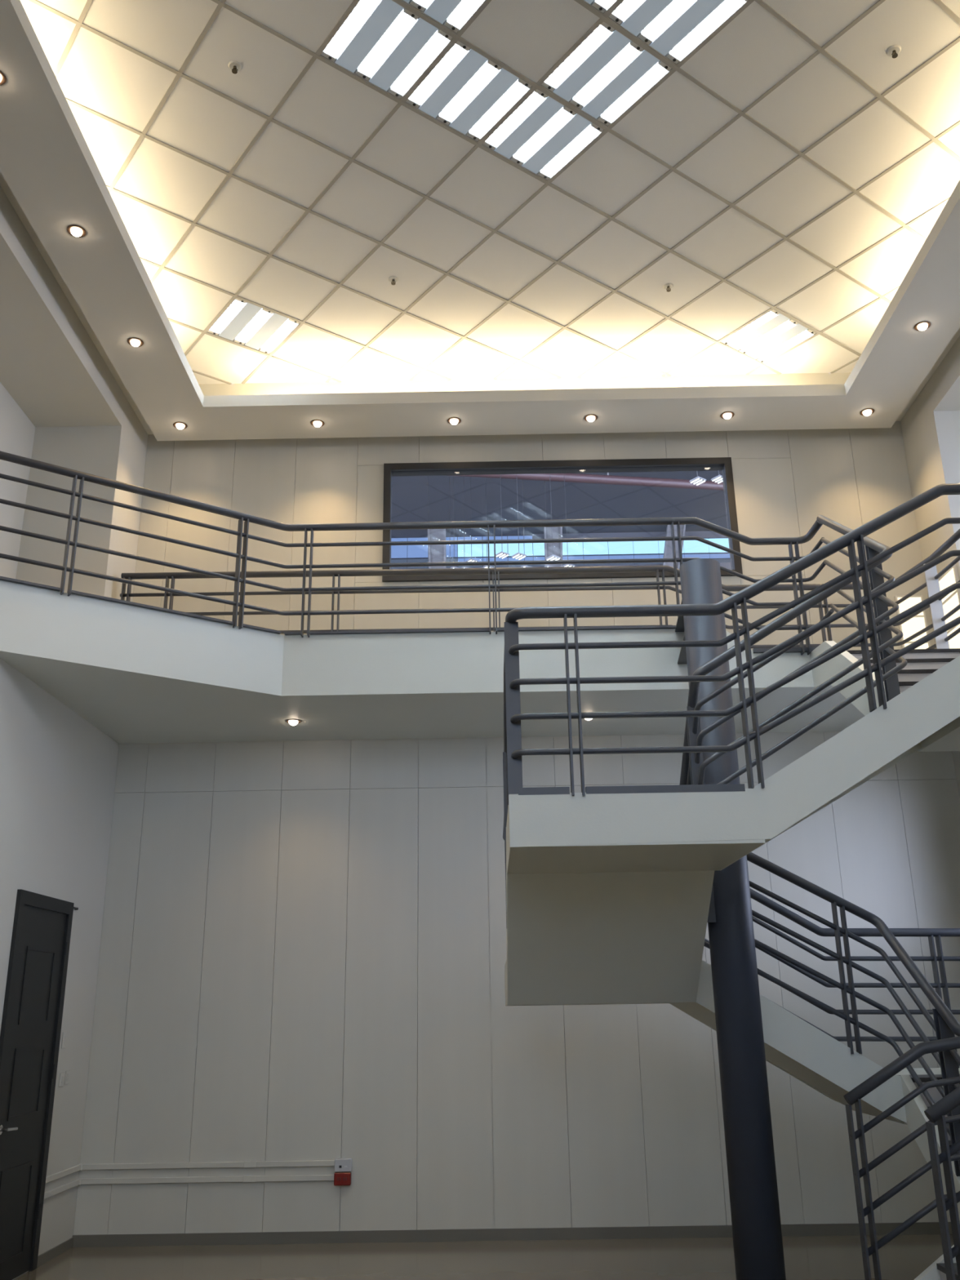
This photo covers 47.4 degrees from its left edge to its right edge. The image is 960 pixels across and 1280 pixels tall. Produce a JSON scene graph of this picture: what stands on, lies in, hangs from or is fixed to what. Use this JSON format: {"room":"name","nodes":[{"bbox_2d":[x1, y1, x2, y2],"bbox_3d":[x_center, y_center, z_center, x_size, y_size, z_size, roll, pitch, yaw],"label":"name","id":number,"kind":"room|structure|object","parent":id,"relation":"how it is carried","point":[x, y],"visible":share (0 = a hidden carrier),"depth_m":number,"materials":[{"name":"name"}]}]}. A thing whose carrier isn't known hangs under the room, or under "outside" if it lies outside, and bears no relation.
{"room":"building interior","nodes":[
{"label":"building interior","id":0,"kind":"room"},
{"bbox_2d":[0,269,103,592],"bbox_3d":[-3.710,-2.873,3.105,1.055,3.010,12.360,-1,-19,0],"label":"wall","id":1,"kind":"structure","parent":0,"point":[45,416],"depth_m":8.76,"materials":[{"name":"beige paint"}]},
{"bbox_2d":[0,186,147,1279],"bbox_3d":[-3.079,-1.151,2.830,0.150,7.156,12.960,-1,-19,0],"label":"wall","id":2,"kind":"structure","parent":0,"point":[58,770],"depth_m":7.80,"materials":[{"name":"beige paint"}]},
{"bbox_2d":[0,888,74,1279],"bbox_3d":[-2.886,2.830,7.024,0.072,2.315,0.930,-1,-19,0],"label":"door","id":3,"kind":"structure","parent":2,"relation":"in","point":[34,998],"depth_m":7.05,"materials":[{"name":"black paint"}]},
{"bbox_2d":[36,1237,74,1267],"bbox_3d":[-2.946,2.193,1.653,0.014,0.062,12.888,-1,-19,0],"label":"baseboard","id":4,"kind":"structure","parent":2,"relation":"attached to","point":[67,1245],"depth_m":7.42,"materials":[{"name":"beige tile"}]},
{"bbox_2d":[58,1072,64,1087],"bbox_3d":[-2.907,3.058,7.607,0.013,0.090,0.072,-1,-19,0],"label":"light switch","id":5,"kind":"object","parent":2,"relation":"attached to","point":[61,1074],"visible":1,"depth_m":7.59,"materials":[{"name":"beige paint"}]},
{"bbox_2d":[61,1031,67,1048],"bbox_3d":[-2.912,2.804,7.667,0.013,0.110,0.072,-1,-19,0],"label":"light switch","id":6,"kind":"object","parent":2,"relation":"attached to","point":[64,1033],"visible":1,"depth_m":7.65,"materials":[{"name":"beige paint"}]},
{"bbox_2d":[64,1070,70,1084],"bbox_3d":[-2.907,3.083,7.710,0.013,0.090,0.072,-1,-19,0],"label":"light switch","id":7,"kind":"object","parent":2,"relation":"attached to","point":[68,1072],"visible":1,"depth_m":7.70,"materials":[{"name":"beige paint"}]},
{"bbox_2d":[0,580,864,743],"bbox_3d":[0.403,-0.439,6.008,7.065,0.450,6.300,-1,-19,0],"label":"balcony","id":8,"kind":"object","parent":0,"point":[136,674],"depth_m":7.73,"materials":[{"name":"paint"}]},
{"bbox_2d":[285,719,301,725],"bbox_3d":[-1.420,0.633,8.319,0.120,0.034,0.120,-1,-19,0],"label":"recessed light","id":9,"kind":"object","parent":8,"relation":"in","point":[292,722],"visible":1,"depth_m":8.30,"materials":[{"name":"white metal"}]},
{"bbox_2d":[0,450,834,654],"bbox_3d":[-0.613,-0.481,7.523,6.187,1.066,1.122,3,-19,-11],"label":"railing","id":10,"kind":"object","parent":8,"relation":"on","point":[76,474],"visible":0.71,"depth_m":7.82,"materials":[{"name":"grey metal"}]},
{"bbox_2d":[120,528,959,648],"bbox_3d":[0.305,-0.259,8.217,6.416,1.066,1.199,-1,-19,0],"label":"railing","id":11,"kind":"object","parent":8,"relation":"on","point":[950,541],"visible":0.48,"depth_m":8.83,"materials":[{"name":"black metal"}]},
{"bbox_2d":[923,564,949,648],"bbox_3d":[3.418,-0.200,8.174,0.110,0.797,0.090,-1,-19,0],"label":"post","id":12,"kind":"object","parent":8,"relation":"on","point":[932,584],"visible":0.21,"depth_m":8.18,"materials":[{"name":"grey"}]},
{"bbox_2d":[0,0,959,440],"bbox_3d":[0.331,-4.155,3.788,6.784,0.698,12.919,-1,-19,0],"label":"ceiling","id":13,"kind":"structure","parent":0,"point":[793,166],"depth_m":7.82,"materials":[{"name":"white tile"}]},
{"bbox_2d":[0,70,6,85],"bbox_3d":[-2.608,-3.012,5.872,0.120,0.034,0.120,-1,-19,0],"label":"recessed light","id":14,"kind":"object","parent":13,"relation":"in","point":[2,79],"visible":1,"depth_m":5.89,"materials":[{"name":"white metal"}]},
{"bbox_2d":[66,224,86,237],"bbox_3d":[-2.596,-2.616,7.036,0.120,0.034,0.120,-1,-19,0],"label":"recessed light","id":15,"kind":"object","parent":13,"relation":"in","point":[75,232],"visible":1,"depth_m":7.02,"materials":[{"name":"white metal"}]},
{"bbox_2d":[127,337,143,346],"bbox_3d":[-2.585,-2.220,8.202,0.120,0.034,0.120,-1,-19,0],"label":"recessed light","id":16,"kind":"object","parent":13,"relation":"in","point":[134,342],"visible":1,"depth_m":8.19,"materials":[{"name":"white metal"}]},
{"bbox_2d":[173,422,187,429],"bbox_3d":[-2.568,-1.823,9.368,0.120,0.034,0.120,-1,-19,0],"label":"recessed light","id":17,"kind":"object","parent":13,"relation":"in","point":[180,426],"visible":1,"depth_m":9.35,"materials":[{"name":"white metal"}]},
{"bbox_2d":[227,60,241,74],"bbox_3d":[-1.492,-3.475,6.658,0.083,0.043,0.083,-1,-19,0],"label":"sprinkler","id":18,"kind":"object","parent":13,"relation":"attached to","point":[235,66],"visible":1,"depth_m":6.65,"materials":[{"name":"white metal"}]},
{"bbox_2d":[206,297,301,355],"bbox_3d":[-1.905,-2.667,9.206,0.590,0.089,0.590,13,-23,-35],"label":"ceiling light","id":19,"kind":"object","parent":13,"relation":"attached to","point":[244,323],"visible":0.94,"depth_m":9.21,"materials":[{"name":"white plastic"}]},
{"bbox_2d":[310,419,324,426],"bbox_3d":[-1.392,-1.842,9.368,0.120,0.034,0.120,-1,-19,0],"label":"recessed light","id":20,"kind":"object","parent":13,"relation":"in","point":[316,424],"visible":1,"depth_m":9.35,"materials":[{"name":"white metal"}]},
{"bbox_2d":[319,0,453,100],"bbox_3d":[-0.562,-3.591,6.556,0.590,0.089,0.590,13,-23,-35],"label":"ceiling light","id":21,"kind":"object","parent":13,"relation":"attached to","point":[384,44],"visible":0.96,"depth_m":6.56,"materials":[{"name":"white plastic"}]},
{"bbox_2d":[387,275,399,284],"bbox_3d":[-0.681,-2.823,8.614,0.083,0.043,0.083,-1,-19,0],"label":"sprinkler","id":22,"kind":"object","parent":13,"relation":"attached to","point":[393,279],"visible":1,"depth_m":8.61,"materials":[{"name":"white metal"}]},
{"bbox_2d":[400,0,486,34],"bbox_3d":[-0.196,-3.753,6.096,0.590,0.089,0.590,13,-23,-35],"label":"ceiling light","id":23,"kind":"object","parent":13,"relation":"attached to","point":[452,15],"visible":1,"depth_m":6.33,"materials":[{"name":"white plastic"}]},
{"bbox_2d":[447,417,461,424],"bbox_3d":[-0.221,-1.862,9.363,0.120,0.034,0.120,-1,-19,0],"label":"recessed light","id":24,"kind":"object","parent":13,"relation":"in","point":[453,421],"visible":1,"depth_m":9.35,"materials":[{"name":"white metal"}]},
{"bbox_2d":[404,40,533,142],"bbox_3d":[-0.074,-3.479,6.905,0.590,0.089,0.590,13,-23,-35],"label":"ceiling light","id":25,"kind":"object","parent":13,"relation":"attached to","point":[466,91],"visible":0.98,"depth_m":6.90,"materials":[{"name":"white plastic"}]},
{"bbox_2d":[480,88,604,181],"bbox_3d":[0.413,-3.368,7.254,0.590,0.089,0.590,13,-23,-35],"label":"ceiling light","id":26,"kind":"object","parent":13,"relation":"attached to","point":[542,135],"visible":0.94,"depth_m":7.25,"materials":[{"name":"white plastic"}]},
{"bbox_2d":[583,413,597,422],"bbox_3d":[0.949,-1.884,9.352,0.120,0.034,0.120,-1,-19,0],"label":"recessed light","id":27,"kind":"object","parent":13,"relation":"in","point":[590,419],"visible":1,"depth_m":9.33,"materials":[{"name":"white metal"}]},
{"bbox_2d":[582,0,617,14],"bbox_3d":[0.658,-3.804,5.985,0.590,0.089,0.590,13,-23,-35],"label":"ceiling light","id":28,"kind":"object","parent":13,"relation":"attached to","point":[602,6],"visible":1,"depth_m":6.31,"materials":[{"name":"white plastic"}]},
{"bbox_2d":[539,20,673,127],"bbox_3d":[0.780,-3.531,6.794,0.590,0.089,0.590,13,-23,-35],"label":"ceiling light","id":29,"kind":"object","parent":13,"relation":"attached to","point":[608,72],"visible":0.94,"depth_m":6.79,"materials":[{"name":"white plastic"}]},
{"bbox_2d":[662,283,673,292],"bbox_3d":[1.508,-2.812,8.748,0.083,0.043,0.083,-1,-19,0],"label":"sprinkler","id":30,"kind":"object","parent":13,"relation":"attached to","point":[668,286],"visible":1,"depth_m":8.74,"materials":[{"name":"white metal"}]},
{"bbox_2d":[606,0,749,66],"bbox_3d":[1.146,-3.693,6.334,0.590,0.089,0.590,13,-23,-35],"label":"ceiling light","id":31,"kind":"object","parent":13,"relation":"attached to","point":[673,29],"visible":0.99,"depth_m":6.42,"materials":[{"name":"white plastic"}]},
{"bbox_2d":[720,411,734,419],"bbox_3d":[2.113,-1.906,9.343,0.120,0.034,0.120,-1,-19,0],"label":"recessed light","id":32,"kind":"object","parent":13,"relation":"in","point":[723,415],"visible":1,"depth_m":9.32,"materials":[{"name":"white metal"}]},
{"bbox_2d":[719,309,817,364],"bbox_3d":[2.486,-2.651,9.459,0.590,0.089,0.590,13,-23,-35],"label":"ceiling light","id":33,"kind":"object","parent":13,"relation":"attached to","point":[771,335],"visible":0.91,"depth_m":9.46,"materials":[{"name":"white plastic"}]},
{"bbox_2d":[859,408,874,416],"bbox_3d":[3.303,-1.930,9.327,0.120,0.034,0.120,-1,-19,0],"label":"recessed light","id":34,"kind":"object","parent":13,"relation":"in","point":[866,413],"visible":1,"depth_m":9.31,"materials":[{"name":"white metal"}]},
{"bbox_2d":[886,44,901,57],"bbox_3d":[2.509,-3.551,6.622,0.083,0.043,0.083,-1,-19,0],"label":"sprinkler","id":35,"kind":"object","parent":13,"relation":"attached to","point":[893,51],"visible":1,"depth_m":6.62,"materials":[{"name":"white metal"}]},
{"bbox_2d":[914,320,930,330],"bbox_3d":[3.302,-2.328,8.158,0.120,0.034,0.120,-1,-19,0],"label":"recessed light","id":36,"kind":"object","parent":13,"relation":"in","point":[922,326],"visible":1,"depth_m":8.14,"materials":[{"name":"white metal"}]},
{"bbox_2d":[13,1234,953,1279],"bbox_3d":[0.541,2.108,1.284,14.000,0.120,14.200,-1,-19,0],"label":"floor","id":37,"kind":"structure","parent":0,"point":[904,1257],"depth_m":7.14,"materials":[{"name":"beige tile"}]},
{"bbox_2d":[675,558,786,1279],"bbox_3d":[1.444,1.617,6.407,0.342,4.085,1.556,-4,-19,10],"label":"column","id":38,"kind":"structure","parent":37,"relation":"on","point":[757,1242],"depth_m":5.58,"materials":[{"name":"metal"}]},
{"bbox_2d":[504,640,959,1279],"bbox_3d":[1.796,1.545,5.934,3.306,3.906,2.967,-1,-19,0],"label":"staircase","id":39,"kind":"structure","parent":37,"relation":"on","point":[608,895],"depth_m":5.58,"materials":[{"name":"paint"}]},
{"bbox_2d":[502,483,959,1279],"bbox_3d":[1.791,1.515,5.784,3.311,3.866,2.707,-1,-19,0],"label":"railing","id":40,"kind":"object","parent":39,"relation":"attached to","point":[513,753],"visible":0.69,"depth_m":4.90,"materials":[{"name":"black metal"}]},
{"bbox_2d":[679,515,959,1279],"bbox_3d":[1.778,1.179,6.180,1.275,4.757,1.394,-1,-19,0],"label":"railing","id":41,"kind":"object","parent":39,"relation":"attached to","point":[944,1024],"visible":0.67,"depth_m":5.86,"materials":[{"name":"black metal"}]},
{"bbox_2d":[73,372,959,1235],"bbox_3d":[1.588,0.917,8.969,10.865,7.256,0.200,-1,-19,0],"label":"wall","id":42,"kind":"structure","parent":0,"point":[303,949],"depth_m":8.43,"materials":[{"name":"beige paint"}]},
{"bbox_2d":[44,1174,333,1199],"bbox_3d":[-1.974,3.776,7.556,1.854,0.044,0.698,-1,-19,0],"label":"cable trunking","id":43,"kind":"object","parent":42,"relation":"attached to","point":[244,1179],"visible":1,"depth_m":7.87,"materials":[{"name":"beige paint"}]},
{"bbox_2d":[45,1160,334,1183],"bbox_3d":[-1.975,3.686,7.586,1.854,0.044,0.698,-1,-19,0],"label":"cable trunking","id":44,"kind":"object","parent":42,"relation":"attached to","point":[246,1164],"visible":1,"depth_m":7.90,"materials":[{"name":"beige paint"}]},
{"bbox_2d":[333,1172,351,1185],"bbox_3d":[-0.986,3.869,7.856,0.120,0.083,0.049,-1,-19,0],"label":"power outlet","id":45,"kind":"object","parent":42,"relation":"attached to","point":[340,1178],"visible":1,"depth_m":7.84,"materials":[{"name":"red plastic"}]},
{"bbox_2d":[334,1158,351,1172],"bbox_3d":[-0.986,3.786,7.888,0.122,0.085,0.044,-1,-19,0],"label":"outlet","id":46,"kind":"object","parent":42,"relation":"attached to","point":[341,1165],"visible":1,"depth_m":7.87,"materials":[{"name":"grey plastic"}]},
{"bbox_2d":[72,1222,952,1247],"bbox_3d":[0.489,4.207,7.749,6.765,0.075,0.014,-1,-19,0],"label":"baseboard","id":47,"kind":"structure","parent":42,"relation":"attached to","point":[917,1228],"depth_m":7.75,"materials":[{"name":"beige tile"}]},
{"bbox_2d":[382,457,742,582],"bbox_3d":[0.695,-1.041,9.575,3.076,1.120,0.130,-1,-19,0],"label":"window","id":48,"kind":"structure","parent":42,"relation":"in","point":[723,464],"depth_m":9.68,"materials":[{"name":"black metal"}]},
{"bbox_2d":[894,595,930,648],"bbox_3d":[3.635,-0.004,9.143,0.230,0.780,0.023,-1,-19,0],"label":"window","id":49,"kind":"structure","parent":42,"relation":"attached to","point":[917,623],"depth_m":9.18,"materials":[{"name":"white paint"}]},
{"bbox_2d":[391,470,727,538],"bbox_3d":[3.995,-6.310,26.906,52.000,0.300,29.050,-1,-19,0],"label":"ceiling","id":50,"kind":"structure","parent":0,"point":[409,493],"depth_m":32.82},
{"bbox_2d":[427,475,428,568],"bbox_3d":[-1.403,-3.276,29.649,0.220,3.514,0.220,13,-23,-35],"label":"hall light","id":51,"kind":"object","parent":50,"relation":"hanging from","point":[428,476],"visible":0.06,"depth_m":29.68,"materials":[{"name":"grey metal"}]},
{"bbox_2d":[448,475,450,568],"bbox_3d":[-0.832,-3.215,30.151,0.220,3.323,0.220,13,-23,-35],"label":"hall light","id":52,"kind":"object","parent":50,"relation":"hanging from","point":[449,476],"visible":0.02,"depth_m":29.88,"materials":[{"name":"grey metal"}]},
{"bbox_2d":[450,475,458,568],"bbox_3d":[-0.644,-3.780,26.644,0.220,4.520,0.220,13,-23,-35],"label":"hall light","id":53,"kind":"object","parent":50,"relation":"hanging from","point":[454,566],"visible":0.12,"depth_m":26.12,"materials":[{"name":"grey metal"}]},
{"bbox_2d":[461,497,468,568],"bbox_3d":[-0.409,-3.655,27.656,0.220,4.110,0.220,13,-23,-35],"label":"hall light","id":54,"kind":"object","parent":50,"relation":"hanging from","point":[464,498],"visible":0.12,"depth_m":27.44,"materials":[{"name":"grey metal"}]},
{"bbox_2d":[465,476,477,561],"bbox_3d":[-0.242,-3.636,28.704,0.220,3.475,0.220,13,-23,-35],"label":"hall light","id":55,"kind":"object","parent":50,"relation":"hanging from","point":[470,559],"visible":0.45,"depth_m":28.26,"materials":[{"name":"grey metal"}]},
{"bbox_2d":[465,558,477,561],"bbox_3d":[-0.216,-2.024,28.156,0.220,0.030,0.220,13,-23,-35],"label":"tray","id":56,"kind":"object","parent":55,"relation":"on","point":[469,560],"depth_m":28.08,"materials":[{"name":"grey metal"}]},
{"bbox_2d":[481,495,493,568],"bbox_3d":[0.138,-3.800,26.644,0.220,4.505,0.220,13,-23,-35],"label":"hall light","id":57,"kind":"object","parent":50,"relation":"hanging from","point":[484,566],"visible":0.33,"depth_m":26.06,"materials":[{"name":"grey metal"}]},
{"bbox_2d":[495,481,509,558],"bbox_3d":[0.449,-4.203,24.665,0.220,5.026,0.220,13,-23,-35],"label":"hall light","id":58,"kind":"object","parent":50,"relation":"hanging from","point":[502,554],"visible":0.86,"depth_m":23.86,"materials":[{"name":"grey metal"}]},
{"bbox_2d":[495,551,509,557],"bbox_3d":[0.486,-1.857,23.867,0.220,0.030,0.220,13,-23,-35],"label":"light","id":59,"kind":"object","parent":58,"relation":"on","point":[501,554],"depth_m":23.82,"materials":[{"name":"grey metal"}]},
{"bbox_2d":[511,480,526,559],"bbox_3d":[0.772,-4.312,23.643,0.220,5.487,0.220,13,-23,-35],"label":"hall light","id":60,"kind":"object","parent":50,"relation":"hanging from","point":[518,555],"visible":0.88,"depth_m":22.79,"materials":[{"name":"grey metal"}]},
{"bbox_2d":[511,552,526,559],"bbox_3d":[0.813,-1.748,22.770,0.220,0.030,0.220,13,-23,-35],"label":"light","id":61,"kind":"object","parent":60,"relation":"on","point":[518,555],"depth_m":22.74,"materials":[{"name":"grey metal"}]},
{"bbox_2d":[520,480,530,567],"bbox_3d":[1.005,-3.870,26.131,0.220,4.728,0.220,13,-23,-35],"label":"hall light","id":62,"kind":"object","parent":50,"relation":"hanging from","point":[523,566],"visible":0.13,"depth_m":25.64,"materials":[{"name":"grey metal"}]},
{"bbox_2d":[543,480,553,567],"bbox_3d":[1.542,-3.875,26.128,0.220,4.738,0.220,13,-23,-35],"label":"hall light","id":63,"kind":"object","parent":50,"relation":"hanging from","point":[547,566],"visible":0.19,"depth_m":25.65,"materials":[{"name":"grey metal"}]},
{"bbox_2d":[545,473,560,559],"bbox_3d":[1.480,-4.294,23.630,0.220,5.553,0.220,13,-23,-35],"label":"hall light","id":64,"kind":"object","parent":50,"relation":"hanging from","point":[553,557],"visible":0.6,"depth_m":22.75,"materials":[{"name":"grey metal"}]},
{"bbox_2d":[545,555,560,559],"bbox_3d":[1.521,-1.698,22.746,0.220,0.030,0.220,13,-23,-35],"label":"light","id":65,"kind":"object","parent":64,"relation":"on","point":[553,557],"depth_m":22.69,"materials":[{"name":"grey metal"}]},
{"bbox_2d":[561,476,574,566],"bbox_3d":[1.967,-3.961,25.625,0.220,4.911,0.220,13,-23,-35],"label":"hall light","id":66,"kind":"object","parent":50,"relation":"hanging from","point":[565,565],"visible":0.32,"depth_m":24.95,"materials":[{"name":"grey metal"}]},
{"bbox_2d":[561,564,574,566],"bbox_3d":[2.003,-1.670,24.845,0.220,0.030,0.220,13,-23,-35],"label":"tray","id":67,"kind":"object","parent":66,"relation":"on","point":[566,565],"depth_m":24.77,"materials":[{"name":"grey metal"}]},
{"bbox_2d":[442,472,723,490],"bbox_3d":[1.616,-4.968,26.376,16.191,2.510,0.209,2,-19,-8],"label":"pipe","id":68,"kind":"object","parent":50,"relation":"hanging from","point":[569,477],"visible":0.15,"depth_m":26.14,"materials":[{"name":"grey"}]},
{"bbox_2d":[688,471,706,485],"bbox_3d":[4.048,-5.363,21.328,0.220,5.089,0.220,13,-23,-35],"label":"hall light","id":69,"kind":"object","parent":50,"relation":"hanging from","point":[698,480],"visible":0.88,"depth_m":20.48,"materials":[{"name":"grey metal"}]},
{"bbox_2d":[711,471,722,483],"bbox_3d":[4.623,-5.329,22.050,0.220,4.705,0.220,13,-23,-35],"label":"hall light","id":70,"kind":"object","parent":50,"relation":"hanging from","point":[718,478],"visible":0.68,"depth_m":21.29,"materials":[{"name":"grey metal"}]},
{"bbox_2d":[711,475,722,482],"bbox_3d":[4.658,-3.135,21.303,0.220,0.030,0.220,13,-23,-35],"label":"tray","id":71,"kind":"object","parent":70,"relation":"on","point":[718,478],"depth_m":21.27,"materials":[{"name":"grey metal"}]},
{"bbox_2d":[391,530,731,569],"bbox_3d":[4.197,4.197,32.546,52.000,15.962,0.400,-1,-19,0],"label":"wall","id":72,"kind":"structure","parent":0,"point":[704,535],"depth_m":34.90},
{"bbox_2d":[391,535,730,568],"bbox_3d":[2.485,-2.840,34.825,23.984,1.056,0.050,-1,-19,0],"label":"window","id":73,"kind":"structure","parent":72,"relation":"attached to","point":[690,546],"depth_m":34.80,"materials":[{"name":"glass"}]},
{"bbox_2d":[900,335,959,798],"bbox_3d":[3.834,-1.270,2.804,0.150,7.156,12.960,-1,-19,0],"label":"wall","id":74,"kind":"structure","parent":0,"point":[927,427],"depth_m":9.07,"materials":[{"name":"beige paint"}]},
{"bbox_2d":[937,564,959,648],"bbox_3d":[3.789,-0.131,8.776,0.023,0.850,0.440,-1,-19,0],"label":"window","id":75,"kind":"structure","parent":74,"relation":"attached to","point":[950,577],"depth_m":8.76,"materials":[{"name":"white paint"}]},
{"bbox_2d":[951,400,959,457],"bbox_3d":[5.469,-1.226,7.516,3.080,2.560,2.740,-1,-19,0],"label":"wall","id":76,"kind":"structure","parent":0,"point":[956,411],"depth_m":9.06,"materials":[{"name":"white paint"}]},
{"bbox_3d":[4.212,8.096,19.045,52.000,0.120,23.450,-1,-19,0],"label":"floor","id":77,"kind":"structure","parent":0,"visible":0},
{"bbox_2d":[428,528,446,568],"bbox_3d":[-1.196,4.064,31.904,0.670,15.962,0.600,-1,-19,0],"label":"column","id":78,"kind":"structure","parent":77,"relation":"on","point":[437,553],"depth_m":34.22,"materials":[{"name":"grey metal"}]},
{"bbox_2d":[543,526,562,567],"bbox_3d":[2.383,4.002,31.890,0.640,15.962,0.600,-1,-19,0],"label":"column","id":79,"kind":"structure","parent":77,"relation":"on","point":[557,531],"depth_m":34.22,"materials":[{"name":"grey metal"}]},
{"bbox_2d":[662,524,685,568],"bbox_3d":[5.630,3.947,31.878,1.920,15.962,0.600,-1,-19,0],"label":"column","id":80,"kind":"structure","parent":77,"relation":"on","point":[668,552],"depth_m":34.17,"materials":[{"name":"grey metal"}]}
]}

